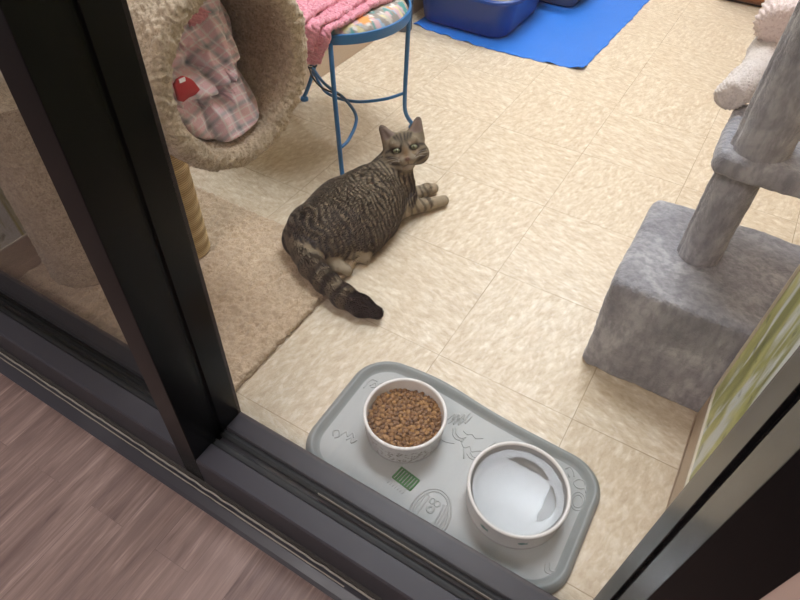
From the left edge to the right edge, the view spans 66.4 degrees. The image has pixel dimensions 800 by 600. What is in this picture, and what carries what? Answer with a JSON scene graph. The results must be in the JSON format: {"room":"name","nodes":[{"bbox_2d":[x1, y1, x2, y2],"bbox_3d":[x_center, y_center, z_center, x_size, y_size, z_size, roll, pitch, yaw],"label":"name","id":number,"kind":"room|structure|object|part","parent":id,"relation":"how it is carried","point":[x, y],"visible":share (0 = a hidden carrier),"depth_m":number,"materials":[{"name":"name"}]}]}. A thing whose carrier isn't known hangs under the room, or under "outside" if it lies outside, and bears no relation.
{"room":"animal shelter","nodes":[
{"label":"animal shelter","id":0,"kind":"room"},
{"bbox_2d":[0,373,333,599],"bbox_3d":[-0.841,1.247,0.291,5.200,0.050,2.610,25,51,20],"label":"floor","id":1,"kind":"structure","parent":0,"point":[79,520],"depth_m":1.05,"materials":[{"name":"brown wood"}]},
{"bbox_2d":[189,0,799,599],"bbox_3d":[1.203,-0.547,2.013,2.870,0.050,3.620,25,51,20],"label":"floor","id":2,"kind":"structure","parent":0,"point":[549,173],"depth_m":1.66,"materials":[{"name":"tile"}]},
{"bbox_2d":[0,0,356,390],"bbox_3d":[-0.498,-0.308,1.210,0.646,0.730,0.524,25,51,20],"label":"cat tree","id":3,"kind":"object","parent":2,"relation":"on","point":[258,296],"visible":0.36,"depth_m":1.26,"materials":[{"name":"beige carpet"}]},
{"bbox_3d":[-0.742,-0.248,1.311,0.189,0.448,0.189,25,51,20],"label":"carpeted post","id":4,"kind":"part","parent":3,"relation":"part of","materials":[{"name":"beige carpet"}]},
{"bbox_3d":[-0.509,-0.255,1.371,0.089,0.375,0.089,25,51,20],"label":"sisal post","id":5,"kind":"part","parent":3,"relation":"part of","materials":[{"name":"fabric"}]},
{"bbox_2d":[172,0,258,141],"bbox_3d":[-0.342,-0.430,1.069,0.168,0.252,0.309,8,47,6],"label":"plaid blanket","id":6,"kind":"object","parent":3,"relation":"in","point":[224,108],"visible":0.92,"depth_m":1.02,"materials":[{"name":"pink fabric"}]},
{"bbox_2d":[173,76,199,101],"bbox_3d":[-0.332,-0.333,0.953,0.008,0.040,0.051,19,50,15],"label":"pouch","id":7,"kind":"object","parent":6,"relation":"attached to","point":[184,87],"visible":1,"depth_m":0.95,"materials":[{"name":"red fabric"}]},
{"bbox_2d":[188,7,210,27],"bbox_3d":[-0.318,-0.469,0.963,0.034,0.039,0.098,9,48,7],"label":"blanket","id":8,"kind":"object","parent":6,"relation":"on","point":[197,18],"visible":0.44,"depth_m":0.95,"materials":[{"name":"pink fabric"}]},
{"bbox_2d":[300,0,412,174],"bbox_3d":[-0.200,-0.665,1.769,0.430,0.409,0.457,25,51,20],"label":"stool","id":9,"kind":"object","parent":2,"relation":"on","point":[382,21],"visible":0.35,"depth_m":1.59,"materials":[{"name":"blue paint"}]},
{"bbox_3d":[-0.259,-0.799,1.914,0.126,0.359,0.017,-1,47,-3],"label":"leg","id":10,"kind":"part","parent":9,"relation":"part of","materials":[{"name":"blue paint"}]},
{"bbox_3d":[-0.168,-0.485,1.626,0.014,0.359,0.109,-9,48,-10],"label":"leg","id":11,"kind":"part","parent":9,"relation":"part of","materials":[{"name":"blue paint"}]},
{"bbox_2d":[296,0,392,64],"bbox_3d":[-0.225,-0.801,1.656,0.373,0.146,0.469,29,53,23],"label":"blanket","id":12,"kind":"object","parent":9,"relation":"on","point":[322,17],"visible":0.29,"depth_m":1.50,"materials":[{"name":"pink fabric"}]},
{"bbox_2d":[331,0,407,33],"bbox_3d":[-0.170,-0.802,1.645,0.388,0.040,0.388,25,51,20],"label":"cushion","id":13,"kind":"object","parent":9,"relation":"on","point":[389,18],"depth_m":1.56,"materials":[{"name":"fabric"}]},
{"bbox_3d":[0.025,-0.659,1.794,0.028,0.358,0.067,20,50,16],"label":"leg","id":14,"kind":"part","parent":9,"relation":"part of","materials":[{"name":"blue paint"}]},
{"bbox_2d":[281,117,448,319],"bbox_3d":[-0.060,-0.244,1.491,0.336,0.253,0.526,25,51,20],"label":"cat","id":15,"kind":"object","parent":2,"relation":"on","point":[352,215],"visible":1,"depth_m":1.45},
{"bbox_2d":[306,361,599,593],"bbox_3d":[0.095,0.303,1.146,0.530,0.017,0.315,25,51,20],"label":"tray","id":16,"kind":"object","parent":2,"relation":"on","point":[432,488],"visible":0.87,"depth_m":1.14,"materials":[{"name":"grey plastic"}]},
{"bbox_2d":[363,378,446,462],"bbox_3d":[0.009,0.232,1.174,0.159,0.064,0.159,25,51,20],"label":"bowl","id":17,"kind":"object","parent":16,"relation":"on","point":[390,452],"visible":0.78,"depth_m":1.15,"materials":[{"name":"white ceramic"}]},
{"bbox_2d":[366,432,441,461],"bbox_3d":[0.009,0.236,1.177,0.156,0.039,0.155,25,51,20],"label":"print","id":18,"kind":"object","parent":17,"relation":"on","point":[393,455],"depth_m":1.13,"materials":[{"name":"grey ceramic"}]},
{"bbox_2d":[367,388,441,446],"bbox_3d":[0.009,0.229,1.171,0.146,0.034,0.147,-2,47,-4],"label":"kibble","id":19,"kind":"object","parent":17,"relation":"in","point":[413,399],"visible":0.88,"depth_m":1.17,"materials":[{"name":"brown food"}]},
{"bbox_2d":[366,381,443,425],"bbox_3d":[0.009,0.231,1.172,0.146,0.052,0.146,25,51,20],"label":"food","id":20,"kind":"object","parent":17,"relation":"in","point":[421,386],"depth_m":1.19,"materials":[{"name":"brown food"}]},
{"bbox_2d":[466,441,570,549],"bbox_3d":[0.206,0.344,1.081,0.180,0.057,0.180,25,51,20],"label":"bowl","id":21,"kind":"object","parent":16,"relation":"on","point":[518,496],"visible":1,"depth_m":1.09,"materials":[{"name":"white ceramic"}]},
{"bbox_2d":[414,0,649,67],"bbox_3d":[0.631,-1.284,2.635,0.750,0.016,1.065,25,51,20],"label":"floor mat","id":22,"kind":"object","parent":2,"relation":"on","point":[562,36],"visible":0.64,"depth_m":2.44,"materials":[{"name":"blue plastic"}]},
{"bbox_2d":[423,0,538,37],"bbox_3d":[0.338,-1.247,2.494,0.454,0.151,0.476,25,51,20],"label":"box","id":23,"kind":"object","parent":22,"relation":"on","point":[488,18],"visible":1,"depth_m":2.37,"materials":[{"name":"blue plastic"}]},
{"bbox_2d":[540,0,578,5],"bbox_3d":[0.709,-1.441,2.705,0.349,0.121,0.439,25,51,20],"label":"box","id":24,"kind":"object","parent":22,"relation":"on","point":[557,2],"visible":1,"depth_m":2.60,"materials":[{"name":"blue plastic"}]},
{"bbox_2d":[582,0,799,411],"bbox_3d":[0.742,-0.288,1.060,0.460,0.973,0.586,25,51,20],"label":"cat tree","id":25,"kind":"object","parent":2,"relation":"on","point":[691,287],"visible":0.83,"depth_m":1.13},
{"bbox_3d":[0.583,-0.158,1.118,0.080,0.210,0.080,25,51,20],"label":"post","id":26,"kind":"part","parent":25,"relation":"part of","materials":[{"name":"grey fabric"}]},
{"bbox_2d":[713,36,776,109],"bbox_3d":[0.659,-0.440,1.117,0.073,0.105,0.267,30,53,24],"label":"knit blanket","id":27,"kind":"object","parent":25,"relation":"on","point":[738,88],"visible":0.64,"depth_m":1.07,"materials":[{"name":"white fabric"}]},
{"bbox_2d":[753,0,798,43],"bbox_3d":[0.748,-0.578,1.127,0.098,0.152,0.268,31,54,24],"label":"knit blanket","id":28,"kind":"object","parent":27,"relation":"on","point":[773,17],"visible":0.77,"depth_m":1.08,"materials":[{"name":"white fabric"}]},
{"bbox_2d":[711,104,799,198],"bbox_3d":[0.725,-0.215,1.000,0.386,0.049,0.208,25,51,20],"label":"shelf","id":29,"kind":"object","parent":25,"relation":"attached to","point":[739,164],"depth_m":0.98,"materials":[{"name":"grey fabric"}]},
{"bbox_3d":[0.594,-0.391,0.845,0.092,0.430,0.092,25,51,20],"label":"post","id":30,"kind":"part","parent":25,"relation":"part of","materials":[{"name":"grey fabric"}]},
{"bbox_2d":[728,0,764,6],"bbox_3d":[2.132,-1.476,2.320,1.415,0.800,0.545,25,51,20],"label":"base cabinet","id":31,"kind":"object","parent":2,"relation":"on","point":[757,3],"visible":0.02,"depth_m":2.66,"materials":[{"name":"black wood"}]},
{"bbox_2d":[760,572,799,599],"bbox_3d":[1.211,0.106,-0.401,2.110,2.600,0.111,25,51,20],"label":"wall","id":32,"kind":"structure","parent":0,"point":[789,590],"depth_m":0.43,"materials":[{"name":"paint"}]},
{"bbox_2d":[0,348,382,599],"bbox_3d":[-0.655,0.216,1.211,2.090,0.010,0.030,25,51,20],"label":"trim","id":33,"kind":"structure","parent":32,"relation":"attached to","point":[316,578],"depth_m":1.10,"materials":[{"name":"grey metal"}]},
{"bbox_2d":[0,0,799,599],"bbox_3d":[-0.421,-0.638,0.243,1.923,2.600,0.116,25,51,20],"label":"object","id":34,"kind":"structure","parent":32,"relation":"in","point":[74,71],"depth_m":0.72,"materials":[{"name":"black metal"}]},
{"bbox_3d":[-0.812,0.045,1.304,1.063,0.100,0.116,25,51,20],"label":"sill","id":35,"kind":"part","parent":34,"relation":"part of","materials":[{"name":"black metal"}]},
{"bbox_3d":[-0.040,0.398,0.999,0.651,0.100,0.116,25,51,20],"label":"sill","id":36,"kind":"part","parent":34,"relation":"part of","materials":[{"name":"black metal"}]},
{"bbox_2d":[666,394,711,508],"bbox_3d":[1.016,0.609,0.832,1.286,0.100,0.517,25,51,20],"label":"baseboard","id":37,"kind":"structure","parent":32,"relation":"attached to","point":[695,430],"depth_m":1.14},
{"bbox_3d":[-0.014,-2.000,1.586,0.100,2.500,3.579,25,51,20],"label":"wall","id":38,"kind":"structure","parent":0,"visible":0},
{"bbox_2d":[0,187,27,252],"bbox_3d":[-0.564,-1.098,1.074,0.010,1.797,1.279,25,51,20],"label":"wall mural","id":39,"kind":"object","parent":38,"relation":"attached to","point":[12,231],"visible":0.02,"depth_m":1.37,"materials":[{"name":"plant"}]},
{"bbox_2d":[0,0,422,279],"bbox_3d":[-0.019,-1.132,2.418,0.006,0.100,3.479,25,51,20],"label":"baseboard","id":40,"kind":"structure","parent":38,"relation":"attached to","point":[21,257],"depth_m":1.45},
{"bbox_3d":[1.085,-0.183,-0.068,1.378,2.500,0.509,25,51,20],"label":"wall pier","id":41,"kind":"object","parent":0,"visible":0},
{"bbox_2d":[684,264,799,486],"bbox_3d":[0.483,-0.286,0.344,0.010,1.788,0.494,25,51,20],"label":"picture","id":42,"kind":"object","parent":41,"relation":"attached to","point":[776,337],"visible":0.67,"depth_m":0.93,"materials":[{"name":"green paper"}]}
]}

